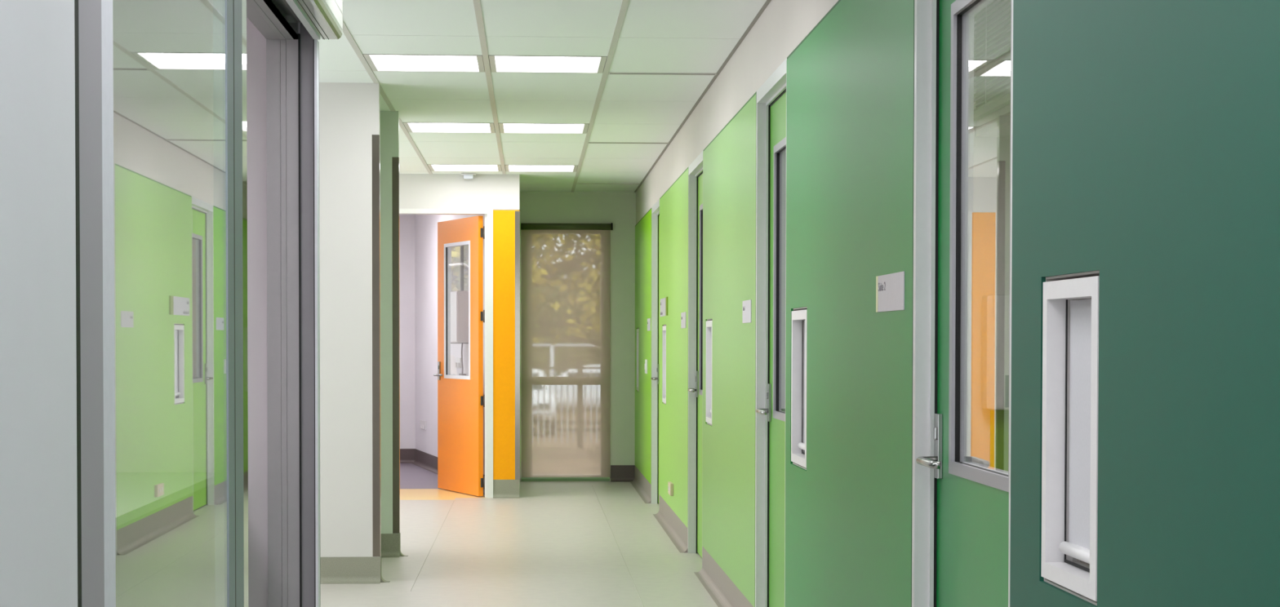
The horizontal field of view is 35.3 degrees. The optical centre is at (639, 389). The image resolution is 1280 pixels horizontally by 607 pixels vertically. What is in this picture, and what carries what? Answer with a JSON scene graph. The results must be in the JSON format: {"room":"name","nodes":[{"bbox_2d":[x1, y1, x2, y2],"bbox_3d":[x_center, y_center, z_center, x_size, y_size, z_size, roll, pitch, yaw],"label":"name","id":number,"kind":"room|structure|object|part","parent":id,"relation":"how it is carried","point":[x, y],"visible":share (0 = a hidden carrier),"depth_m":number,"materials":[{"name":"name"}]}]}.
{"room":"hospital interior","nodes":[
{"label":"hospital interior","id":0,"kind":"room"},
{"bbox_2d":[0,0,301,606],"bbox_3d":[-0.949,-0.096,1.829,0.173,2.687,10.760,0,1,-3],"label":"wall","id":1,"kind":"structure","parent":0,"point":[38,487],"depth_m":3.11,"materials":[{"name":"paint"}]},
{"bbox_2d":[74,0,81,606],"bbox_3d":[-0.966,0.028,3.390,0.038,2.355,0.028,0,1,-3],"label":"strip","id":2,"kind":"object","parent":1,"relation":"attached to","point":[76,2],"visible":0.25,"depth_m":3.38,"materials":[{"name":"grey metal"}]},
{"bbox_2d":[78,0,248,606],"bbox_3d":[-1.021,-0.020,4.418,0.036,2.388,2.028,0,1,-3],"label":"sliding door","id":3,"kind":"structure","parent":1,"relation":"in","point":[95,16],"depth_m":3.70,"materials":[{"name":"metal"}]},
{"bbox_2d":[246,0,342,606],"bbox_3d":[-1.069,-0.148,4.882,0.264,2.647,4.670,0,1,-3],"label":"door frame","id":4,"kind":"structure","parent":1,"relation":"attached to","point":[292,57],"depth_m":7.14,"materials":[{"name":"grey metal"}]},
{"bbox_3d":[-1.081,-1.276,5.226,0.052,0.040,3.788,0,1,-3],"label":"track rail","id":5,"kind":"part","parent":4,"relation":"part of","materials":[{"name":"metal"}]},
{"bbox_3d":[-1.152,-0.061,7.177,0.010,2.362,0.067,0,1,-3],"label":"edge trim","id":6,"kind":"part","parent":4,"relation":"part of","materials":[{"name":"metal"}]},
{"bbox_2d":[112,0,267,606],"bbox_3d":[-2.458,-0.281,7.130,2.265,2.800,0.085,0,1,-3],"label":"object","id":7,"kind":"structure","parent":0,"point":[163,148],"depth_m":7.13,"materials":[{"name":"clear glass"}]},
{"bbox_2d":[319,82,380,557],"bbox_3d":[-2.587,-0.309,10.686,2.394,2.687,0.060,0,1,-3],"label":"wall column","id":8,"kind":"structure","parent":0,"point":[349,112],"depth_m":10.71,"materials":[{"name":"paint"}]},
{"bbox_2d":[320,557,380,584],"bbox_3d":[-2.584,0.966,10.661,2.397,0.138,0.051,0,1,-3],"label":"baseboard","id":9,"kind":"structure","parent":8,"relation":"attached to","point":[333,571],"depth_m":10.74,"materials":[{"name":"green plastic"}]},
{"bbox_2d":[372,134,380,556],"bbox_3d":[-1.409,-0.232,10.740,0.040,2.252,0.040,0,1,-3],"label":"guard","id":10,"kind":"object","parent":8,"relation":"attached to","point":[375,138],"visible":1,"depth_m":10.72,"materials":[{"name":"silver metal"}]},
{"bbox_2d":[380,555,390,582],"bbox_3d":[-1.368,0.965,10.783,0.051,0.138,0.060,0,1,-3],"label":"baseboard","id":11,"kind":"structure","parent":8,"relation":"attached to","point":[382,580],"depth_m":10.76,"materials":[{"name":"green plastic"}]},
{"bbox_2d":[379,111,399,533],"bbox_3d":[-2.648,-0.340,11.982,2.412,2.687,0.054,0,1,-3],"label":"wall column","id":12,"kind":"structure","parent":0,"point":[388,120],"depth_m":12.01,"materials":[{"name":"paint"}]},
{"bbox_2d":[391,156,399,533],"bbox_3d":[-1.461,-0.263,12.040,0.040,2.252,0.040,0,1,-3],"label":"guard","id":13,"kind":"object","parent":12,"relation":"attached to","point":[395,160],"visible":1,"depth_m":12.02,"materials":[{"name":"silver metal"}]},
{"bbox_2d":[400,533,408,556],"bbox_3d":[-1.420,0.934,12.080,0.051,0.138,0.054,0,1,-3],"label":"baseboard","id":14,"kind":"structure","parent":12,"relation":"attached to","point":[401,554],"depth_m":12.10,"materials":[{"name":"green plastic"}]},
{"bbox_2d":[399,214,415,448],"bbox_3d":[-3.566,-0.581,21.293,2.390,2.720,0.115,0,1,-3],"label":"wall","id":15,"kind":"structure","parent":0,"point":[406,222],"depth_m":21.29,"materials":[{"name":"white paint"}]},
{"bbox_2d":[400,448,414,463],"bbox_3d":[-3.570,0.706,21.240,2.375,0.150,0.051,0,1,-3],"label":"baseboard","id":16,"kind":"structure","parent":15,"relation":"attached to","point":[406,455],"depth_m":21.32,"materials":[{"name":"plastic"}]},
{"bbox_2d":[414,214,484,475],"bbox_3d":[-1.771,-0.523,18.997,0.051,2.720,4.816,0,1,-14],"label":"wall","id":17,"kind":"structure","parent":0,"point":[425,225],"depth_m":20.35,"materials":[{"name":"white paint"}]},
{"bbox_2d":[419,420,426,430],"bbox_3d":[-2.215,0.363,20.607,0.024,0.091,0.411,0,1,-14],"label":"wall socket","id":18,"kind":"object","parent":17,"relation":"attached to","point":[422,424],"visible":1,"depth_m":20.57,"materials":[{"name":"white plastic"}]},
{"bbox_2d":[412,448,484,495],"bbox_3d":[-1.837,0.760,19.073,0.051,0.150,4.656,0,1,-14],"label":"baseboard","id":19,"kind":"structure","parent":17,"relation":"attached to","point":[426,461],"depth_m":20.46,"materials":[{"name":"plastic"}]},
{"bbox_2d":[454,357,461,368],"bbox_3d":[-1.654,-0.244,18.392,0.024,0.091,0.332,0,1,-14],"label":"wall socket","id":20,"kind":"object","parent":17,"relation":"attached to","point":[458,361],"visible":0.98,"depth_m":18.37,"materials":[{"name":"white plastic"}]},
{"bbox_2d":[450,245,468,343],"bbox_3d":[-1.654,-0.962,18.523,0.024,1.080,1.420,0,1,-14],"label":"window","id":21,"kind":"structure","parent":17,"relation":"in","point":[461,246],"depth_m":18.41,"materials":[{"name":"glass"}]},
{"bbox_2d":[450,290,468,342],"bbox_3d":[-1.626,-0.651,18.048,0.116,0.460,0.490,0,1,-14],"label":"upper cabinet","id":22,"kind":"object","parent":17,"relation":"attached to","point":[460,299],"visible":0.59,"depth_m":17.82,"materials":[{"name":"white plastic"}]},
{"bbox_3d":[-1.680,-0.650,18.034,0.006,0.440,0.470,0,1,-14],"label":"door","id":23,"kind":"part","parent":22,"relation":"part of","materials":[{"name":"white plastic"}]},
{"bbox_2d":[458,342,466,375],"bbox_3d":[-1.599,-0.265,18.100,0.040,0.318,0.160,0,1,-14],"label":"power cable","id":24,"kind":"object","parent":22,"relation":"hanging from","point":[461,374],"visible":0.68,"depth_m":18.11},
{"bbox_2d":[399,173,519,210],"bbox_3d":[-2.547,-0.449,16.541,3.108,2.687,0.128,0,1,-3],"label":"wall","id":25,"kind":"structure","parent":0,"point":[416,191],"depth_m":16.51,"materials":[{"name":"paint"}]},
{"bbox_2d":[493,480,519,498],"bbox_3d":[-1.102,0.821,16.567,0.217,0.150,0.051,0,1,-3],"label":"baseboard","id":26,"kind":"structure","parent":25,"relation":"attached to","point":[502,489],"depth_m":16.59,"materials":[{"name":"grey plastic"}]},
{"bbox_2d":[493,210,519,479],"bbox_3d":[-1.102,-0.365,16.563,0.217,2.222,0.006,0,1,-3],"label":"wall panel","id":27,"kind":"object","parent":25,"relation":"attached to","point":[504,221],"visible":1,"depth_m":16.56,"materials":[{"name":"yellow paint"}]},
{"bbox_2d":[515,211,519,479],"bbox_3d":[-1.011,-0.362,16.583,0.040,2.215,0.040,0,1,-3],"label":"guard","id":28,"kind":"object","parent":25,"relation":"attached to","point":[517,213],"visible":1,"depth_m":16.56,"materials":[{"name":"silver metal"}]},
{"bbox_2d":[320,463,717,606],"bbox_3d":[-1.042,1.126,9.036,6.100,0.101,25.100,0,1,-3],"label":"floor","id":29,"kind":"structure","parent":0,"point":[554,544],"depth_m":12.18,"materials":[{"name":"tile"}]},
{"bbox_2d":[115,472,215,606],"bbox_3d":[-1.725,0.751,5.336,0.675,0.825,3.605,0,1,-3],"label":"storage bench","id":30,"kind":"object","parent":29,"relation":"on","point":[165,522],"visible":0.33,"depth_m":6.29,"materials":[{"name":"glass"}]},
{"bbox_2d":[380,533,399,558],"bbox_3d":[-1.522,0.935,12.021,0.165,0.138,0.051,0,1,-3],"label":"baseboard","id":31,"kind":"structure","parent":29,"relation":"on","point":[389,543],"depth_m":12.04,"materials":[{"name":"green plastic"}]},
{"bbox_2d":[317,0,771,192],"bbox_3d":[-0.757,-1.623,7.483,5.900,0.143,22.300,0,1,-3],"label":"ceiling","id":32,"kind":"structure","parent":0,"point":[635,36],"depth_m":10.47,"materials":[{"name":"tile"}]},
{"bbox_2d":[363,53,484,71],"bbox_3d":[-1.058,-1.657,9.926,0.568,0.092,0.592,0,1,-3],"label":"ceiling light","id":33,"kind":"object","parent":32,"relation":"attached to","point":[377,62],"visible":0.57,"depth_m":10.09,"materials":[{"name":"white plastic"}]},
{"bbox_2d":[372,54,478,66],"bbox_3d":[-1.058,-1.643,9.926,0.512,0.008,0.564,0,1,-3],"label":"diffuser","id":34,"kind":"object","parent":33,"relation":"attached to","point":[377,60],"depth_m":10.00,"materials":[{"name":"white plastic"}]},
{"bbox_2d":[403,122,495,133],"bbox_3d":[-1.220,-1.729,12.921,0.568,0.092,0.592,0,1,-3],"label":"ceiling light","id":35,"kind":"object","parent":32,"relation":"attached to","point":[441,127],"visible":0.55,"depth_m":13.12,"materials":[{"name":"white plastic"}]},
{"bbox_2d":[410,123,489,128],"bbox_3d":[-1.221,-1.715,12.921,0.512,0.008,0.564,0,1,-3],"label":"diffuser","id":36,"kind":"object","parent":35,"relation":"attached to","point":[412,125],"depth_m":13.02,"materials":[{"name":"white plastic"}]},
{"bbox_2d":[427,164,502,171],"bbox_3d":[-1.383,-1.801,15.915,0.568,0.092,0.592,0,1,-3],"label":"ceiling light","id":37,"kind":"object","parent":32,"relation":"attached to","point":[433,167],"visible":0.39,"depth_m":16.19,"materials":[{"name":"white plastic"}]},
{"bbox_2d":[433,164,497,168],"bbox_3d":[-1.383,-1.787,15.916,0.512,0.008,0.564,0,1,-3],"label":"diffuser","id":38,"kind":"object","parent":37,"relation":"attached to","point":[434,166],"depth_m":16.06,"materials":[{"name":"white plastic"}]},
{"bbox_2d":[461,173,475,179],"bbox_3d":[-1.402,-1.745,16.441,0.120,0.042,0.110,0,1,-3],"label":"sensor","id":39,"kind":"object","parent":32,"relation":"attached to","point":[466,175],"visible":1,"depth_m":16.41,"materials":[{"name":"white plastic"}]},
{"bbox_2d":[504,164,577,172],"bbox_3d":[-0.784,-1.801,15.948,0.568,0.092,0.592,0,1,-3],"label":"ceiling light","id":40,"kind":"object","parent":32,"relation":"attached to","point":[558,168],"visible":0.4,"depth_m":16.20,"materials":[{"name":"white plastic"}]},
{"bbox_2d":[508,164,573,168],"bbox_3d":[-0.784,-1.787,15.948,0.512,0.008,0.564,0,1,-3],"label":"diffuser","id":41,"kind":"object","parent":40,"relation":"attached to","point":[509,166],"depth_m":16.05,"materials":[{"name":"white plastic"}]},
{"bbox_2d":[498,123,588,133],"bbox_3d":[-0.621,-1.729,12.953,0.568,0.092,0.592,0,1,-3],"label":"ceiling light","id":42,"kind":"object","parent":32,"relation":"attached to","point":[559,128],"visible":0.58,"depth_m":13.16,"materials":[{"name":"white plastic"}]},
{"bbox_2d":[503,123,583,128],"bbox_3d":[-0.621,-1.715,12.953,0.512,0.008,0.564,0,1,-3],"label":"diffuser","id":43,"kind":"object","parent":42,"relation":"attached to","point":[506,126],"depth_m":13.07,"materials":[{"name":"white plastic"}]},
{"bbox_2d":[488,54,607,73],"bbox_3d":[-0.459,-1.657,9.958,0.568,0.092,0.592,0,1,-3],"label":"ceiling light","id":44,"kind":"object","parent":32,"relation":"attached to","point":[498,63],"visible":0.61,"depth_m":10.11,"materials":[{"name":"white plastic"}]},
{"bbox_2d":[495,56,599,66],"bbox_3d":[-0.459,-1.643,9.959,0.512,0.008,0.564,0,1,-3],"label":"diffuser","id":45,"kind":"object","parent":44,"relation":"attached to","point":[500,61],"depth_m":10.05,"materials":[{"name":"white plastic"}]},
{"bbox_2d":[576,182,639,184],"bbox_3d":[-0.275,-1.791,17.478,0.552,0.005,0.060,0,1,-3],"label":"ceiling vent","id":46,"kind":"object","parent":32,"relation":"in","point":[576,183],"visible":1,"depth_m":17.49,"materials":[{"name":"metal"}]},
{"bbox_2d":[588,142,668,143],"bbox_3d":[-0.080,-1.705,13.885,0.552,0.005,0.060,0,1,-3],"label":"ceiling bar","id":47,"kind":"object","parent":32,"relation":"in","point":[588,142],"visible":1,"depth_m":13.88,"materials":[{"name":"metal"}]},
{"bbox_2d":[608,71,716,75],"bbox_3d":[0.116,-1.619,10.291,0.552,0.005,0.060,0,1,-3],"label":"bar","id":48,"kind":"object","parent":32,"relation":"in","point":[610,73],"visible":1,"depth_m":10.29,"materials":[{"name":"white metal"}]},
{"bbox_3d":[0.550,-1.555,7.506,0.018,0.005,22.200,0,1,-3],"label":"edge trim","id":49,"kind":"part","parent":32,"relation":"part of","materials":[{"name":"white paint"}]},
{"bbox_2d":[520,191,635,482],"bbox_3d":[-0.612,-0.495,18.548,1.371,2.687,0.120,0,1,-3],"label":"wall","id":50,"kind":"structure","parent":0,"point":[617,208],"depth_m":18.50,"materials":[{"name":"green paint"}]},
{"bbox_2d":[520,222,613,481],"bbox_3d":[-0.672,-0.342,18.447,0.840,2.374,0.081,0,1,-3],"label":"roller blind","id":51,"kind":"object","parent":50,"relation":"attached to","point":[566,268],"visible":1,"depth_m":18.44,"materials":[{"name":"beige fabric"}]},
{"bbox_3d":[-0.685,0.827,18.469,0.813,0.036,0.028,0,1,-3],"label":"rail","id":52,"kind":"part","parent":51,"relation":"part of","materials":[{"name":"grey metal"}]},
{"bbox_2d":[610,465,635,482],"bbox_3d":[-0.157,0.775,18.517,0.227,0.150,0.051,0,1,-3],"label":"baseboard","id":53,"kind":"structure","parent":50,"relation":"attached to","point":[619,473],"depth_m":18.54,"materials":[{"name":"plastic"}]},
{"bbox_2d":[635,0,1099,606],"bbox_3d":[0.612,-0.231,7.601,0.115,2.687,22.120,0,1,-3],"label":"wall","id":54,"kind":"structure","parent":0,"point":[783,24],"depth_m":9.25,"materials":[{"name":"paint"}]},
{"bbox_2d":[636,328,639,391],"bbox_3d":[0.009,-0.267,18.051,0.060,0.553,0.390,0,1,-3],"label":"window","id":55,"kind":"structure","parent":54,"relation":"in","point":[637,330],"depth_m":18.21,"materials":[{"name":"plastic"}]},
{"bbox_2d":[630,466,651,503],"bbox_3d":[0.000,0.805,17.287,0.055,0.150,2.525,0,1,-3],"label":"baseboard","id":56,"kind":"structure","parent":54,"relation":"attached to","point":[642,486],"depth_m":17.08,"materials":[{"name":"plastic"}]},
{"bbox_2d":[635,208,651,484],"bbox_3d":[0.025,-0.374,17.259,0.008,2.209,2.528,0,1,-3],"label":"wall panel","id":57,"kind":"object","parent":54,"relation":"attached to","point":[643,228],"visible":0.99,"depth_m":17.07,"materials":[{"name":"green paint"}]},
{"bbox_2d":[644,360,647,373],"bbox_3d":[0.049,-0.189,16.607,0.016,0.116,0.200,0,1,-3],"label":"light switch","id":58,"kind":"object","parent":57,"relation":"attached to","point":[646,361],"visible":1,"depth_m":16.54,"materials":[{"name":"white plastic"}]},
{"bbox_2d":[647,318,650,331],"bbox_3d":[0.071,-0.527,16.300,0.004,0.100,0.400,0,1,-3],"label":"wall sign","id":59,"kind":"object","parent":57,"relation":"attached to","point":[648,319],"visible":1,"depth_m":16.26,"materials":[{"name":"white plastic"}]},
{"bbox_2d":[650,199,659,504],"bbox_3d":[0.174,-0.257,15.501,0.132,2.359,1.010,0,1,-3],"label":"door","id":60,"kind":"structure","parent":54,"relation":"in","point":[655,378],"depth_m":15.96,"materials":[{"name":"metal"}]},
{"bbox_3d":[0.144,-0.122,15.918,0.012,0.160,0.042,0,1,-3],"label":"handle plate","id":61,"kind":"part","parent":60,"relation":"part of","materials":[{"name":"metal"}]},
{"bbox_2d":[662,325,666,404],"bbox_3d":[0.204,-0.181,14.452,0.060,0.553,0.400,0,1,-3],"label":"window","id":62,"kind":"structure","parent":54,"relation":"in","point":[664,347],"depth_m":14.62,"materials":[{"name":"white plastic"}]},
{"bbox_2d":[653,494,687,553],"bbox_3d":[0.198,0.892,13.656,0.055,0.150,2.730,0,1,-3],"label":"baseboard","id":63,"kind":"structure","parent":54,"relation":"attached to","point":[674,528],"depth_m":13.47,"materials":[{"name":"plastic"}]},
{"bbox_2d":[658,167,688,528],"bbox_3d":[0.223,-0.287,13.627,0.008,2.209,2.734,0,1,-3],"label":"wall panel","id":64,"kind":"object","parent":54,"relation":"attached to","point":[673,203],"visible":1,"depth_m":13.32,"materials":[{"name":"green paint"}]},
{"bbox_2d":[660,297,667,316],"bbox_3d":[0.169,-0.592,14.450,0.010,0.130,0.820,0,1,-3],"label":"wall sign","id":65,"kind":"object","parent":64,"relation":"attached to","point":[664,302],"visible":1,"depth_m":14.41,"materials":[{"name":"white plastic"}]},
{"bbox_3d":[0.172,-0.592,14.451,0.003,0.130,0.820,0,1,-3],"label":"plate","id":66,"kind":"part","parent":65,"relation":"part of","materials":[{"name":"white plastic"}]},
{"bbox_2d":[667,481,673,496],"bbox_3d":[0.217,0.664,13.436,0.024,0.095,0.473,0,1,-3],"label":"wall socket","id":67,"kind":"object","parent":64,"relation":"attached to","point":[670,486],"visible":1,"depth_m":13.43,"materials":[{"name":"beige plastic"}]},
{"bbox_2d":[680,311,686,328],"bbox_3d":[0.273,-0.434,12.597,0.004,0.100,0.380,0,1,-3],"label":"wall sign","id":68,"kind":"object","parent":64,"relation":"attached to","point":[683,315],"visible":1,"depth_m":12.57,"materials":[{"name":"white plastic"}]},
{"bbox_2d":[687,151,702,558],"bbox_3d":[0.378,-0.167,11.745,0.132,2.359,1.055,0,1,-3],"label":"door","id":69,"kind":"structure","parent":54,"relation":"in","point":[695,389],"depth_m":12.22,"materials":[{"name":"metal"}]},
{"bbox_3d":[0.320,0.005,12.093,0.056,0.020,0.200,0,1,-3],"label":"lever","id":70,"kind":"part","parent":69,"relation":"part of","materials":[{"name":"metal"}]},
{"bbox_3d":[0.347,-0.033,12.184,0.012,0.160,0.042,0,1,-3],"label":"handle plate","id":71,"kind":"part","parent":69,"relation":"part of","materials":[{"name":"metal"}]},
{"bbox_3d":[0.398,-0.527,11.735,0.050,1.130,0.649,0,1,-3],"label":"vision frame","id":72,"kind":"part","parent":69,"relation":"part of","materials":[{"name":"metal"}]},
{"bbox_3d":[0.389,-0.527,11.735,0.002,1.080,0.599,0,1,-3],"label":"glass","id":73,"kind":"part","parent":69,"relation":"part of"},
{"bbox_2d":[705,320,712,424],"bbox_3d":[0.401,-0.094,10.831,0.060,0.553,0.385,0,1,-3],"label":"window","id":74,"kind":"structure","parent":54,"relation":"in","point":[708,323],"depth_m":10.99,"materials":[{"name":"white plastic"}]},
{"bbox_2d":[693,546,753,606],"bbox_3d":[0.400,0.982,9.925,0.055,0.150,2.635,0,1,-3],"label":"baseboard","id":75,"kind":"structure","parent":54,"relation":"attached to","point":[717,584],"depth_m":10.17,"materials":[{"name":"plastic"}]},
{"bbox_2d":[702,91,756,606],"bbox_3d":[0.425,-0.197,9.896,0.008,2.209,2.638,0,1,-3],"label":"wall panel","id":76,"kind":"object","parent":54,"relation":"attached to","point":[729,160],"visible":1,"depth_m":9.59,"materials":[{"name":"green paint"}]},
{"bbox_2d":[742,299,751,323],"bbox_3d":[0.473,-0.345,8.906,0.004,0.100,0.345,0,1,-3],"label":"wall sign","id":77,"kind":"object","parent":76,"relation":"attached to","point":[747,304],"visible":1,"depth_m":8.87,"materials":[{"name":"white plastic"}]},
{"bbox_2d":[755,57,786,606],"bbox_3d":[0.577,-0.079,8.076,0.132,2.359,1.025,0,1,-3],"label":"door","id":78,"kind":"structure","parent":54,"relation":"in","point":[771,108],"depth_m":8.43,"materials":[{"name":"metal"}]},
{"bbox_3d":[0.520,0.093,8.410,0.056,0.020,0.200,0,1,-3],"label":"lever","id":79,"kind":"part","parent":78,"relation":"part of","materials":[{"name":"metal"}]},
{"bbox_3d":[0.547,0.056,8.501,0.012,0.160,0.042,0,1,-3],"label":"handle plate","id":80,"kind":"part","parent":78,"relation":"part of","materials":[{"name":"metal"}]},
{"bbox_3d":[0.597,-0.439,8.067,0.050,1.130,0.619,0,1,-3],"label":"vision frame","id":81,"kind":"part","parent":78,"relation":"part of","materials":[{"name":"metal"}]},
{"bbox_3d":[0.588,-0.439,8.066,0.002,1.080,0.569,0,1,-3],"label":"glass","id":82,"kind":"part","parent":78,"relation":"part of","materials":[{"name":"clear glass"}]},
{"bbox_2d":[791,309,807,468],"bbox_3d":[0.598,-0.007,7.200,0.060,0.553,0.410,0,1,-3],"label":"window","id":83,"kind":"structure","parent":54,"relation":"in","point":[798,456],"depth_m":7.37,"materials":[{"name":"white plastic"}]},
{"bbox_2d":[797,320,804,450],"bbox_3d":[0.598,-0.013,7.201,0.027,0.471,0.332,0,1,-3],"label":"roller blind","id":84,"kind":"object","parent":83,"relation":"attached to","point":[801,446],"visible":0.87,"depth_m":7.35,"materials":[{"name":"white fabric"}]},
{"bbox_3d":[0.597,0.209,7.198,0.026,0.023,0.316,0,1,-3],"label":"rail","id":85,"kind":"part","parent":84,"relation":"part of","materials":[{"name":"white metal"}]},
{"bbox_2d":[785,0,914,606],"bbox_3d":[0.620,-0.111,6.305,0.008,2.209,2.514,0,1,-3],"label":"wall panel","id":86,"kind":"object","parent":54,"relation":"attached to","point":[850,92],"visible":1,"depth_m":5.96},
{"bbox_2d":[875,271,904,312],"bbox_3d":[0.666,-0.259,5.358,0.004,0.099,0.408,0,1,-3],"label":"wall sign","id":87,"kind":"object","parent":86,"relation":"attached to","point":[890,288],"visible":1,"depth_m":5.34,"materials":[{"name":"white plastic"}]},
{"bbox_2d":[911,0,1013,606],"bbox_3d":[0.769,0.006,4.537,0.132,2.359,1.045,0,1,-3],"label":"door","id":88,"kind":"structure","parent":54,"relation":"in","point":[961,507],"depth_m":4.88,"materials":[{"name":"metal"}]},
{"bbox_3d":[0.712,0.178,4.881,0.056,0.020,0.200,0,1,-3],"label":"lever","id":89,"kind":"part","parent":88,"relation":"part of","materials":[{"name":"metal"}]},
{"bbox_3d":[0.739,0.140,4.972,0.012,0.160,0.042,0,1,-3],"label":"handle plate","id":90,"kind":"part","parent":88,"relation":"part of","materials":[{"name":"metal"}]},
{"bbox_3d":[0.789,-0.354,4.528,0.050,1.130,0.639,0,1,-3],"label":"vision frame","id":91,"kind":"part","parent":88,"relation":"part of","materials":[{"name":"metal"}]},
{"bbox_2d":[1040,275,1099,601],"bbox_3d":[0.794,0.080,3.591,0.060,0.553,0.365,0,1,-3],"label":"recessed door handle","id":92,"kind":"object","parent":54,"relation":"in","point":[1059,568],"depth_m":3.74,"materials":[{"name":"white plastic"}]},
{"bbox_2d":[1058,298,1091,564],"bbox_3d":[0.794,0.074,3.592,0.027,0.471,0.287,0,1,-3],"label":"roller blind","id":93,"kind":"object","parent":92,"relation":"attached to","point":[1077,547],"visible":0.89,"depth_m":3.66,"materials":[{"name":"white fabric"}]},
{"bbox_3d":[0.793,0.295,3.589,0.026,0.023,0.272,0,1,-3],"label":"rail","id":94,"kind":"part","parent":93,"relation":"part of","materials":[{"name":"white metal"}]},
{"bbox_2d":[1009,0,1279,606],"bbox_3d":[0.880,0.003,1.531,0.008,2.209,4.968,0,1,-3],"label":"wall panel","id":95,"kind":"object","parent":54,"relation":"attached to","point":[1146,133],"visible":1,"depth_m":3.06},
{"bbox_2d":[971,15,1010,466],"bbox_3d":[1.357,-0.236,7.561,1.369,2.700,0.060,0,1,-3],"label":"wall","id":96,"kind":"structure","parent":0,"point":[991,155],"depth_m":7.52,"materials":[{"name":"orange paint"}]},
{"bbox_2d":[990,409,1008,471],"bbox_3d":[1.617,0.535,7.561,0.610,0.960,0.006,0,1,-3],"label":"wall panel","id":97,"kind":"object","parent":96,"relation":"attached to","point":[999,420],"visible":0.02,"depth_m":7.53,"materials":[{"name":"green paint"}]},
{"bbox_2d":[975,0,1011,137],"bbox_3d":[1.789,-1.203,4.952,0.790,0.640,5.150,0,1,-3],"label":"ceiling","id":98,"kind":"structure","parent":0,"point":[997,123],"depth_m":7.24,"materials":[{"name":"white"}]},
{"bbox_2d":[973,0,1011,121],"bbox_3d":[1.285,-1.241,6.572,0.028,0.524,1.840,0,1,-3],"label":"blind","id":99,"kind":"object","parent":98,"relation":"attached to","point":[996,104],"visible":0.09,"depth_m":7.15,"materials":[{"name":"white plastic"}]},
{"bbox_3d":[1.239,-1.258,7.200,0.003,0.520,0.003,0,1,-3],"label":"ladder cord","id":100,"kind":"part","parent":99,"relation":"part of","materials":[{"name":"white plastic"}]},
{"bbox_3d":[1.285,-0.990,6.578,0.028,0.022,1.840,0,1,-3],"label":"rail","id":101,"kind":"part","parent":99,"relation":"part of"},
{"bbox_3d":[-1.149,-0.472,17.570,0.192,2.687,1.775,0,1,-3],"label":"wall","id":102,"kind":"structure","parent":0,"visible":0},
{"bbox_2d":[399,208,493,497],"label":"door","id":103,"kind":"structure","parent":102,"relation":"in","point":[461,400],"depth_m":16.76,"materials":[{"name":"orange laminate"}]},
{"bbox_3d":[-1.749,-0.163,17.507,0.012,0.160,0.042,-1,2,-25],"label":"handle plate","id":104,"kind":"part","parent":103,"relation":"part of","materials":[{"name":"metal"}]},
{"bbox_3d":[-1.535,-0.671,17.090,0.050,1.162,0.664,-1,2,-25],"label":"vision frame","id":105,"kind":"part","parent":103,"relation":"part of","materials":[{"name":"metal"}]},
{"bbox_2d":[520,221,520,470],"bbox_3d":[-1.051,-0.384,17.585,0.006,2.210,1.720,0,1,-3],"label":"wall panel","id":106,"kind":"object","parent":102,"relation":"attached to","point":[520,221],"visible":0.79,"depth_m":17.82,"materials":[{"name":"paint"}]},
{"label":"outside","id":107,"kind":"structure","parent":0,"visible":0},
{"bbox_3d":[-4.847,-0.185,89.210,80.000,1.080,141.360,0,1,-3],"label":"ground","id":108,"kind":"structure","parent":107,"visible":0},
{"bbox_2d":[451,244,468,292],"bbox_3d":[-1.513,-2.681,31.525,13.367,7.604,6.451,1,1,18],"label":"autumn tree","id":109,"kind":"object","parent":108,"relation":"on","point":[455,262],"visible":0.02,"depth_m":30.36,"materials":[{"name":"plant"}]}
]}

